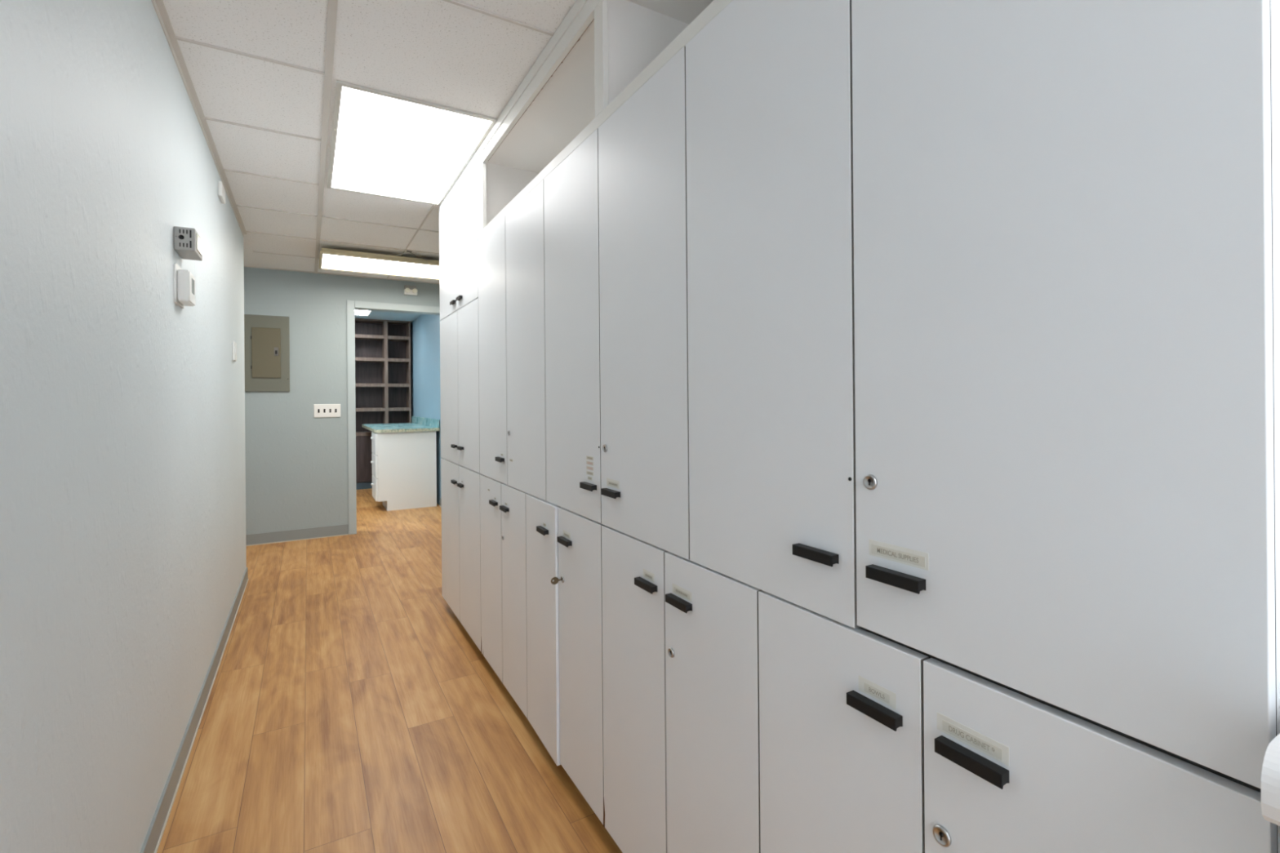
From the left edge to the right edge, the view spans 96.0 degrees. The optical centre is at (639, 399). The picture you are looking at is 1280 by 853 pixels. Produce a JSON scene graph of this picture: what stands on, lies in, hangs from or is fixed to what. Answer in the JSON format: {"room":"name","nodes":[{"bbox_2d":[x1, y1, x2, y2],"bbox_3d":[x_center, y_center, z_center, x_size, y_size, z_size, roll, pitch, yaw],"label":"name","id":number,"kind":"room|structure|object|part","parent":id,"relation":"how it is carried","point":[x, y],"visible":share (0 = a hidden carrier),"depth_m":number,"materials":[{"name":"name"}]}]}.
{"room":"office corridor","nodes":[
{"label":"office corridor","id":0,"kind":"room"},
{"bbox_2d":[0,0,246,852],"bbox_3d":[-0.960,0.035,0.774,0.120,2.440,7.500,0,0,-30],"label":"wall","id":1,"kind":"structure","parent":0,"point":[123,555],"depth_m":1.25,"materials":[{"name":"grey paint"}]},
{"bbox_2d":[173,262,195,308],"bbox_3d":[-1.576,-0.391,1.999,0.041,0.133,0.165,0,0,-30],"label":"thermostat","id":2,"kind":"object","parent":1,"relation":"attached to","point":[184,280],"visible":1,"depth_m":1.95,"materials":[{"name":"white plastic"}]},
{"bbox_3d":[-1.591,-0.391,1.990,0.006,0.133,0.165,0,0,-30],"label":"wall plate","id":3,"kind":"part","parent":2,"relation":"part of","materials":[{"name":"white plastic"}]},
{"bbox_2d":[173,226,202,261],"bbox_3d":[-1.568,-0.541,2.004,0.062,0.078,0.156,0,0,-30],"label":"fire alarm strobe","id":4,"kind":"object","parent":1,"relation":"attached to","point":[188,243],"visible":1,"depth_m":1.95,"materials":[{"name":"grey plastic"}]},
{"bbox_2d":[139,567,248,852],"bbox_3d":[-0.894,1.211,0.810,0.012,0.088,7.508,0,0,-30],"label":"baseboard","id":5,"kind":"structure","parent":1,"relation":"attached to","point":[151,843],"depth_m":2.03,"materials":[{"name":"grey plastic"}]},
{"bbox_2d":[217,181,225,204],"bbox_3d":[-2.147,-1.062,2.957,0.018,0.075,0.140,0,0,-30],"label":"wall sensor","id":6,"kind":"object","parent":1,"relation":"attached to","point":[221,191],"visible":1,"depth_m":2.91,"materials":[{"name":"white plastic"}]},
{"bbox_2d":[232,341,236,361],"bbox_3d":[-2.432,-0.289,3.459,0.014,0.112,0.120,0,0,-30],"label":"wall switch","id":7,"kind":"object","parent":1,"relation":"attached to","point":[234,344],"visible":1,"depth_m":3.41,"materials":[{"name":"white plastic"}]},
{"bbox_2d":[151,0,435,284],"bbox_3d":[-1.676,-1.167,1.048,4.560,0.025,8.680,0,0,-30],"label":"trim","id":8,"kind":"structure","parent":1,"relation":"attached to","point":[159,6],"depth_m":2.24,"materials":[{"name":"grey metal"}]},
{"bbox_2d":[174,0,554,284],"bbox_3d":[-0.448,-1.187,1.756,1.725,0.007,8.680,0,0,-30],"label":"ceiling grid","id":9,"kind":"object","parent":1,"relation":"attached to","point":[332,4],"depth_m":2.42,"materials":[{"name":"grey metal"}]},
{"bbox_2d":[244,266,439,534],"bbox_3d":[-3.854,0.059,4.865,4.780,2.440,0.120,0,0,-30],"label":"wall","id":10,"kind":"structure","parent":0,"point":[297,475],"depth_m":5.26,"materials":[{"name":"grey paint"}]},
{"bbox_2d":[244,314,289,391],"bbox_3d":[-3.311,-0.409,5.096,0.359,0.675,0.027,0,0,-30],"label":"electrical panel","id":11,"kind":"object","parent":10,"relation":"attached to","point":[266,338],"visible":0.86,"depth_m":5.10,"materials":[{"name":"grey metal"}]},
{"bbox_3d":[-3.306,-0.415,5.096,0.216,0.443,0.008,0,0,-30],"label":"door","id":12,"kind":"part","parent":11,"relation":"part of","materials":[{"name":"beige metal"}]},
{"bbox_2d":[245,524,348,546],"bbox_3d":[-4.271,1.234,4.543,3.520,0.098,0.012,0,0,-30],"label":"baseboard","id":13,"kind":"structure","parent":10,"relation":"attached to","point":[339,530],"depth_m":5.21,"materials":[{"name":"grey plastic"}]},
{"bbox_2d":[313,404,340,417],"bbox_3d":[-2.899,0.103,5.336,0.213,0.120,0.017,0,0,-30],"label":"light switch","id":14,"kind":"object","parent":10,"relation":"attached to","point":[319,410],"visible":1,"depth_m":5.33,"materials":[{"name":"white plastic"}]},
{"bbox_2d":[346,300,439,534],"bbox_3d":[-2.340,0.163,5.737,1.027,2.207,0.148,0,0,-30],"label":"trim","id":15,"kind":"structure","parent":10,"relation":"attached to","point":[352,305],"depth_m":5.44,"materials":[{"name":"grey paint"}]},
{"bbox_2d":[404,284,417,295],"bbox_3d":[-2.257,-1.080,5.672,0.120,0.092,0.086,0,0,-30],"label":"emergency light","id":16,"kind":"object","parent":10,"relation":"attached to","point":[408,290],"visible":1,"depth_m":5.66,"materials":[{"name":"white plastic"}]},
{"bbox_2d":[163,0,576,323],"bbox_3d":[-2.522,-1.202,2.535,4.780,0.060,12.300,0,0,-30],"label":"ceiling","id":17,"kind":"structure","parent":0,"point":[436,51],"depth_m":2.14,"materials":[{"name":"tile"}]},
{"bbox_2d":[355,310,372,315],"bbox_3d":[-3.855,-1.156,7.525,0.613,0.010,0.560,0,0,-30],"label":"recessed light","id":18,"kind":"object","parent":17,"relation":"in","point":[362,313],"visible":0.24,"depth_m":7.68,"materials":[{"name":"white plastic"}]},
{"bbox_2d":[327,80,497,205],"bbox_3d":[-1.164,-1.177,2.809,0.606,0.012,1.215,0,0,-30],"label":"recessed light","id":19,"kind":"object","parent":17,"relation":"in","point":[384,144],"visible":0.92,"depth_m":2.65,"materials":[{"name":"white plastic"}]},
{"bbox_2d":[396,250,437,260],"bbox_3d":[-1.780,-1.155,4.622,0.313,0.044,0.100,0,0,-30],"label":"cable","id":20,"kind":"object","parent":17,"relation":"attached to","point":[410,251],"visible":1,"depth_m":4.58,"materials":[{"name":"grey metal"}]},
{"bbox_2d":[318,247,439,279],"bbox_3d":[-2.044,-1.121,4.838,1.134,0.046,0.585,0,0,-30],"label":"ceiling light","id":21,"kind":"object","parent":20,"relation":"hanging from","point":[330,259],"visible":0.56,"depth_m":4.70,"materials":[{"name":"white plastic"}]},
{"bbox_2d":[156,488,622,852],"bbox_3d":[-2.500,1.298,2.535,4.780,0.060,12.300,0,0,-30],"label":"floor","id":22,"kind":"structure","parent":0,"point":[349,708],"depth_m":2.20,"materials":[{"name":"brown wood"}]},
{"bbox_2d":[355,318,411,489],"bbox_3d":[-4.236,0.064,8.255,1.745,2.438,0.335,0,0,-30],"label":"bookcase","id":23,"kind":"object","parent":22,"relation":"on","point":[383,350],"visible":0.28,"depth_m":8.54,"materials":[{"name":"brown wood"}]},
{"bbox_3d":[-3.966,0.496,8.403,0.421,0.047,0.319,0,0,-30],"label":"shelf","id":24,"kind":"part","parent":23,"relation":"part of","materials":[{"name":"brown wood"}]},
{"bbox_3d":[-3.889,0.850,8.275,0.462,0.650,0.020,0,0,-30],"label":"cabinet door","id":25,"kind":"part","parent":23,"relation":"part of","materials":[{"name":"brown wood"}]},
{"bbox_3d":[-3.971,-0.208,8.403,0.421,0.047,0.319,0,0,-30],"label":"shelf","id":26,"kind":"part","parent":23,"relation":"part of","materials":[{"name":"brown wood"}]},
{"bbox_3d":[-3.975,-0.579,8.403,0.421,0.047,0.319,0,0,-30],"label":"shelf","id":27,"kind":"part","parent":23,"relation":"part of","materials":[{"name":"brown wood"}]},
{"bbox_3d":[-3.977,-0.908,8.403,0.421,0.047,0.319,0,0,-30],"label":"shelf","id":28,"kind":"part","parent":23,"relation":"part of","materials":[{"name":"brown wood"}]},
{"bbox_3d":[-3.969,0.145,8.403,0.421,0.047,0.319,0,0,-30],"label":"shelf","id":29,"kind":"part","parent":23,"relation":"part of","materials":[{"name":"brown wood"}]},
{"bbox_3d":[-4.316,0.028,8.395,1.705,2.330,0.012,0,0,-30],"label":"panel","id":30,"kind":"part","parent":23,"relation":"part of","materials":[{"name":"brown wood"}]},
{"bbox_3d":[-4.236,-1.147,8.253,1.689,0.018,0.322,0,0,-30],"label":"rail","id":31,"kind":"part","parent":23,"relation":"part of","materials":[{"name":"brown wood"}]},
{"bbox_3d":[-3.626,-0.582,8.604,0.289,0.047,0.319,0,0,-30],"label":"shelf","id":32,"kind":"part","parent":23,"relation":"part of","materials":[{"name":"brown wood"}]},
{"bbox_3d":[-3.629,-0.911,8.604,0.289,0.047,0.319,0,0,-30],"label":"shelf","id":33,"kind":"part","parent":23,"relation":"part of","materials":[{"name":"brown wood"}]},
{"bbox_3d":[-3.623,-0.211,8.604,0.289,0.047,0.319,0,0,-30],"label":"shelf","id":34,"kind":"part","parent":23,"relation":"part of","materials":[{"name":"brown wood"}]},
{"bbox_3d":[-3.620,0.142,8.604,0.289,0.047,0.319,0,0,-30],"label":"shelf","id":35,"kind":"part","parent":23,"relation":"part of","materials":[{"name":"brown wood"}]},
{"bbox_3d":[-3.489,0.057,8.686,0.021,2.438,0.335,0,0,-30],"label":"panel","id":36,"kind":"part","parent":23,"relation":"part of","materials":[{"name":"brown wood"}]},
{"bbox_2d":[361,416,439,511],"bbox_3d":[-3.184,0.758,7.519,0.722,1.032,1.975,0,0,-30],"label":"base cabinet","id":37,"kind":"object","parent":22,"relation":"on","point":[403,461],"visible":1,"depth_m":6.70,"materials":[{"name":"white laminate"}]},
{"bbox_3d":[-3.104,0.510,6.732,0.022,0.250,0.440,0,0,-30],"label":"drawer","id":38,"kind":"part","parent":37,"relation":"part of","materials":[{"name":"white plastic"}]},
{"bbox_3d":[-3.102,0.768,6.732,0.022,0.254,0.440,0,0,-30],"label":"drawer","id":39,"kind":"part","parent":37,"relation":"part of","materials":[{"name":"white plastic"}]},
{"bbox_3d":[-3.100,1.028,6.732,0.022,0.254,0.440,0,0,-30],"label":"drawer","id":40,"kind":"part","parent":37,"relation":"part of","materials":[{"name":"white plastic"}]},
{"bbox_2d":[361,422,439,432],"bbox_3d":[-3.176,0.359,7.525,0.697,0.035,1.975,0,0,-30],"label":"countertop","id":41,"kind":"structure","parent":37,"relation":"on","point":[398,427],"depth_m":7.01,"materials":[{"name":"teal laminate"}]},
{"bbox_2d":[440,457,480,651],"bbox_3d":[-0.706,0.801,3.278,0.672,0.904,0.916,0,0,-30],"label":"base cabinet","id":42,"kind":"object","parent":22,"relation":"on","point":[460,485],"visible":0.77,"depth_m":3.04,"materials":[{"name":"white laminate"}]},
{"bbox_3d":[-1.085,0.776,3.313,0.018,0.840,0.477,0,0,-30],"label":"door","id":43,"kind":"part","parent":42,"relation":"part of","materials":[{"name":"white laminate"}]},
{"bbox_3d":[-1.023,0.453,3.167,0.016,0.017,0.082,0,0,-30],"label":"handle","id":44,"kind":"part","parent":42,"relation":"part of","materials":[{"name":"black plastic"}]},
{"bbox_2d":[440,297,479,473],"bbox_3d":[-0.713,-0.068,3.278,0.672,0.832,0.916,0,0,-30],"label":"upper cabinet","id":45,"kind":"object","parent":42,"relation":"on","point":[459,331],"visible":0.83,"depth_m":3.04,"materials":[{"name":"white laminate"}]},
{"bbox_3d":[-1.092,-0.064,3.313,0.018,0.829,0.477,0,0,-30],"label":"door","id":46,"kind":"part","parent":45,"relation":"part of","materials":[{"name":"white laminate"}]},
{"bbox_3d":[-1.020,0.256,3.160,0.016,0.017,0.082,0,0,-30],"label":"handle","id":47,"kind":"part","parent":45,"relation":"part of","materials":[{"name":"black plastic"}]},
{"bbox_2d":[439,151,478,320],"bbox_3d":[-0.719,-0.834,3.278,0.672,0.698,0.916,0,0,-30],"label":"upper cabinet","id":48,"kind":"object","parent":45,"relation":"on","point":[459,211],"visible":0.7,"depth_m":3.04,"materials":[{"name":"white laminate"}]},
{"bbox_3d":[-1.098,-0.829,3.313,0.018,0.690,0.477,0,0,-30],"label":"door","id":49,"kind":"part","parent":48,"relation":"part of","materials":[{"name":"white laminate"}]},
{"bbox_3d":[-1.027,-0.532,3.160,0.016,0.017,0.082,0,0,-30],"label":"handle","id":50,"kind":"part","parent":48,"relation":"part of","materials":[{"name":"black plastic"}]},
{"bbox_3d":[-0.950,-0.533,3.026,0.016,0.017,0.082,0,0,-30],"label":"handle","id":51,"kind":"part","parent":48,"relation":"part of","materials":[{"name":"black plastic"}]},
{"bbox_3d":[-0.869,-0.831,2.915,0.018,0.690,0.435,0,0,-30],"label":"door","id":52,"kind":"part","parent":48,"relation":"part of","materials":[{"name":"white laminate"}]},
{"bbox_3d":[-0.943,0.255,3.026,0.016,0.017,0.082,0,0,-30],"label":"handle","id":53,"kind":"part","parent":45,"relation":"part of","materials":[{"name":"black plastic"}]},
{"bbox_3d":[-0.863,-0.066,2.915,0.018,0.829,0.435,0,0,-30],"label":"door","id":54,"kind":"part","parent":45,"relation":"part of","materials":[{"name":"white laminate"}]},
{"bbox_3d":[-0.945,0.452,3.032,0.016,0.017,0.082,0,0,-30],"label":"handle","id":55,"kind":"part","parent":42,"relation":"part of","materials":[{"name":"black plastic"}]},
{"bbox_3d":[-0.855,0.774,2.915,0.018,0.840,0.435,0,0,-30],"label":"door","id":56,"kind":"part","parent":42,"relation":"part of","materials":[{"name":"white laminate"}]},
{"bbox_2d":[480,474,528,718],"bbox_3d":[-0.312,0.798,2.595,0.672,0.904,0.661,0,0,-30],"label":"base cabinet","id":57,"kind":"object","parent":22,"relation":"on","point":[502,505],"visible":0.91,"depth_m":2.38,"materials":[{"name":"white laminate"}]},
{"bbox_3d":[-0.659,0.773,2.575,0.018,0.840,0.344,0,0,-30],"label":"door","id":58,"kind":"part","parent":57,"relation":"part of","materials":[{"name":"white laminate"}]},
{"bbox_3d":[-0.635,0.447,2.494,0.016,0.017,0.082,0,0,-30],"label":"handle","id":59,"kind":"part","parent":57,"relation":"part of","materials":[{"name":"black plastic"}]},
{"bbox_3d":[-0.555,0.447,2.356,0.016,0.017,0.082,0,0,-30],"label":"handle","id":60,"kind":"part","parent":57,"relation":"part of","materials":[{"name":"black plastic"}]},
{"bbox_2d":[477,179,546,500],"bbox_3d":[-0.266,-0.204,2.501,0.672,1.098,0.875,0,0,-30],"label":"upper cabinet","id":61,"kind":"object","parent":57,"relation":"on","point":[512,317],"visible":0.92,"depth_m":2.25,"materials":[{"name":"white laminate"}]},
{"bbox_3d":[-0.645,-0.200,2.536,0.018,1.096,0.434,0,0,-30],"label":"door","id":62,"kind":"part","parent":61,"relation":"part of","materials":[{"name":"white laminate"}]},
{"bbox_3d":[-0.586,0.250,2.406,0.016,0.017,0.082,0,0,-30],"label":"handle","id":63,"kind":"part","parent":61,"relation":"part of","materials":[{"name":"black plastic"}]},
{"bbox_3d":[-0.426,-0.202,2.156,0.018,1.096,0.437,0,0,-30],"label":"door","id":64,"kind":"part","parent":61,"relation":"part of","materials":[{"name":"white laminate"}]},
{"bbox_3d":[-0.494,0.771,2.289,0.018,0.840,0.311,0,0,-30],"label":"door","id":65,"kind":"part","parent":57,"relation":"part of","materials":[{"name":"white laminate"}]},
{"bbox_2d":[525,493,604,824],"bbox_3d":[0.011,0.795,2.029,0.679,0.904,0.638,0,0,-30],"label":"base cabinet","id":66,"kind":"object","parent":22,"relation":"on","point":[564,619],"visible":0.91,"depth_m":1.81,"materials":[{"name":"white laminate"}]},
{"bbox_3d":[-0.332,0.445,1.957,0.016,0.017,0.082,0,0,-28],"label":"handle","id":67,"kind":"part","parent":66,"relation":"part of","materials":[{"name":"black plastic"}]},
{"bbox_3d":[-0.340,0.770,2.013,0.018,0.840,0.316,0,0,-28],"label":"door","id":68,"kind":"part","parent":66,"relation":"part of","materials":[{"name":"white laminate"}]},
{"bbox_2d":[551,577,562,584],"bbox_3d":[-0.264,0.572,1.824,0.038,0.023,0.002,0,0,-30],"label":"key","id":69,"kind":"object","parent":66,"relation":"attached to","point":[557,580],"visible":1,"depth_m":1.82,"materials":[{"name":"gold metal"}]},
{"bbox_3d":[-0.237,0.444,1.803,0.016,0.017,0.082,0,0,-30],"label":"handle","id":70,"kind":"part","parent":66,"relation":"part of","materials":[{"name":"black plastic"}]},
{"bbox_3d":[-0.177,0.764,1.737,0.018,0.831,0.318,0,0,-30],"label":"door","id":71,"kind":"part","parent":66,"relation":"part of","materials":[{"name":"white laminate"}]},
{"bbox_2d":[601,524,762,852],"bbox_3d":[0.333,0.792,1.477,0.672,0.904,0.640,0,0,-30],"label":"base cabinet","id":72,"kind":"object","parent":22,"relation":"on","point":[681,646],"visible":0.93,"depth_m":1.26,"materials":[{"name":"white laminate"}]},
{"bbox_2d":[543,46,689,559],"bbox_3d":[0.165,-0.208,1.753,0.672,1.098,0.847,0,0,-30],"label":"upper cabinet","id":73,"kind":"object","parent":72,"relation":"on","point":[615,208],"visible":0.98,"depth_m":1.47,"materials":[{"name":"white laminate"}]},
{"bbox_3d":[-0.210,-0.203,1.782,0.018,1.096,0.421,0,0,-30],"label":"door","id":74,"kind":"part","parent":73,"relation":"part of","materials":[{"name":"white laminate"}]},
{"bbox_3d":[-0.148,0.248,1.647,0.016,0.017,0.082,0,0,-30],"label":"handle","id":75,"kind":"part","parent":73,"relation":"part of","materials":[{"name":"black plastic"}]},
{"bbox_3d":[-0.078,0.248,1.525,0.016,0.017,0.082,0,0,-30],"label":"handle","id":76,"kind":"part","parent":73,"relation":"part of","materials":[{"name":"black plastic"}]},
{"bbox_3d":[0.002,-0.205,1.414,0.018,1.096,0.422,0,0,-30],"label":"door","id":77,"kind":"part","parent":73,"relation":"part of","materials":[{"name":"white laminate"}]},
{"bbox_3d":[-0.015,0.763,1.457,0.018,0.831,0.322,0,0,-30],"label":"door","id":78,"kind":"part","parent":72,"relation":"part of","materials":[{"name":"white laminate"}]},
{"bbox_3d":[0.013,0.441,1.370,0.016,0.017,0.082,0,0,-30],"label":"handle","id":79,"kind":"part","parent":72,"relation":"part of","materials":[{"name":"black plastic"}]},
{"bbox_3d":[0.083,0.440,1.248,0.016,0.017,0.082,0,0,-30],"label":"handle","id":80,"kind":"part","parent":72,"relation":"part of","materials":[{"name":"black plastic"}]},
{"bbox_3d":[0.144,0.761,1.180,0.018,0.831,0.312,0,0,-30],"label":"door","id":81,"kind":"part","parent":72,"relation":"part of","materials":[{"name":"white laminate"}]},
{"bbox_2d":[758,590,1279,852],"bbox_3d":[0.653,0.790,0.921,0.672,0.904,0.639,0,0,-30],"label":"base cabinet","id":82,"kind":"object","parent":22,"relation":"on","point":[871,742],"visible":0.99,"depth_m":0.73,"materials":[{"name":"white laminate"}]},
{"bbox_3d":[0.303,0.760,0.905,0.018,0.831,0.318,0,0,-30],"label":"door","id":83,"kind":"part","parent":82,"relation":"part of","materials":[{"name":"white laminate"}]},
{"bbox_3d":[0.331,0.440,0.818,0.016,0.017,0.082,0,0,-30],"label":"handle","id":84,"kind":"part","parent":82,"relation":"part of","materials":[{"name":"black plastic"}]},
{"bbox_3d":[0.400,0.438,0.698,0.016,0.017,0.082,0,0,-30],"label":"handle","id":85,"kind":"part","parent":82,"relation":"part of","materials":[{"name":"black plastic"}]},
{"bbox_2d":[685,0,1279,788],"bbox_3d":[0.591,-0.212,1.014,0.672,1.098,0.854,0,0,-30],"label":"upper cabinet","id":86,"kind":"object","parent":82,"relation":"on","point":[983,296],"visible":1,"depth_m":0.67,"materials":[{"name":"white laminate"}]},
{"bbox_2d":[476,0,732,240],"bbox_3d":[0.160,-0.975,1.767,0.656,0.432,2.580,0,0,-30],"label":"open shelf","id":87,"kind":"object","parent":86,"relation":"on","point":[602,52],"visible":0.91,"depth_m":1.91,"materials":[{"name":"white laminate"}]},
{"bbox_3d":[-0.116,-1.143,1.609,0.022,0.092,2.580,0,0,-30],"label":"rail","id":88,"kind":"part","parent":87,"relation":"part of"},
{"bbox_3d":[0.215,-0.207,1.044,0.018,1.096,0.427,0,0,-30],"label":"door","id":89,"kind":"part","parent":86,"relation":"part of","materials":[{"name":"white laminate"}]},
{"bbox_3d":[0.276,0.245,0.910,0.016,0.017,0.082,0,0,-30],"label":"handle","id":90,"kind":"part","parent":86,"relation":"part of","materials":[{"name":"black plastic"}]},
{"bbox_3d":[0.347,0.244,0.787,0.016,0.017,0.082,0,0,-30],"label":"handle","id":91,"kind":"part","parent":86,"relation":"part of","materials":[{"name":"black plastic"}]},
{"bbox_3d":[0.463,0.759,0.627,0.018,0.831,0.317,0,0,-30],"label":"door","id":92,"kind":"part","parent":82,"relation":"part of","materials":[{"name":"white laminate"}]},
{"bbox_2d":[410,314,441,505],"bbox_3d":[-2.689,0.050,7.510,0.120,2.440,3.300,0,0,-30],"label":"wall","id":93,"kind":"structure","parent":0,"point":[425,329],"depth_m":7.56,"materials":[{"name":"blue paint"}]},
{"bbox_2d":[411,416,439,427],"bbox_3d":[-2.884,0.289,7.694,0.020,0.100,1.975,0,0,-30],"label":"backsplash","id":94,"kind":"structure","parent":93,"relation":"attached to","point":[415,420],"depth_m":7.48,"materials":[{"name":"teal laminate"}]}
]}

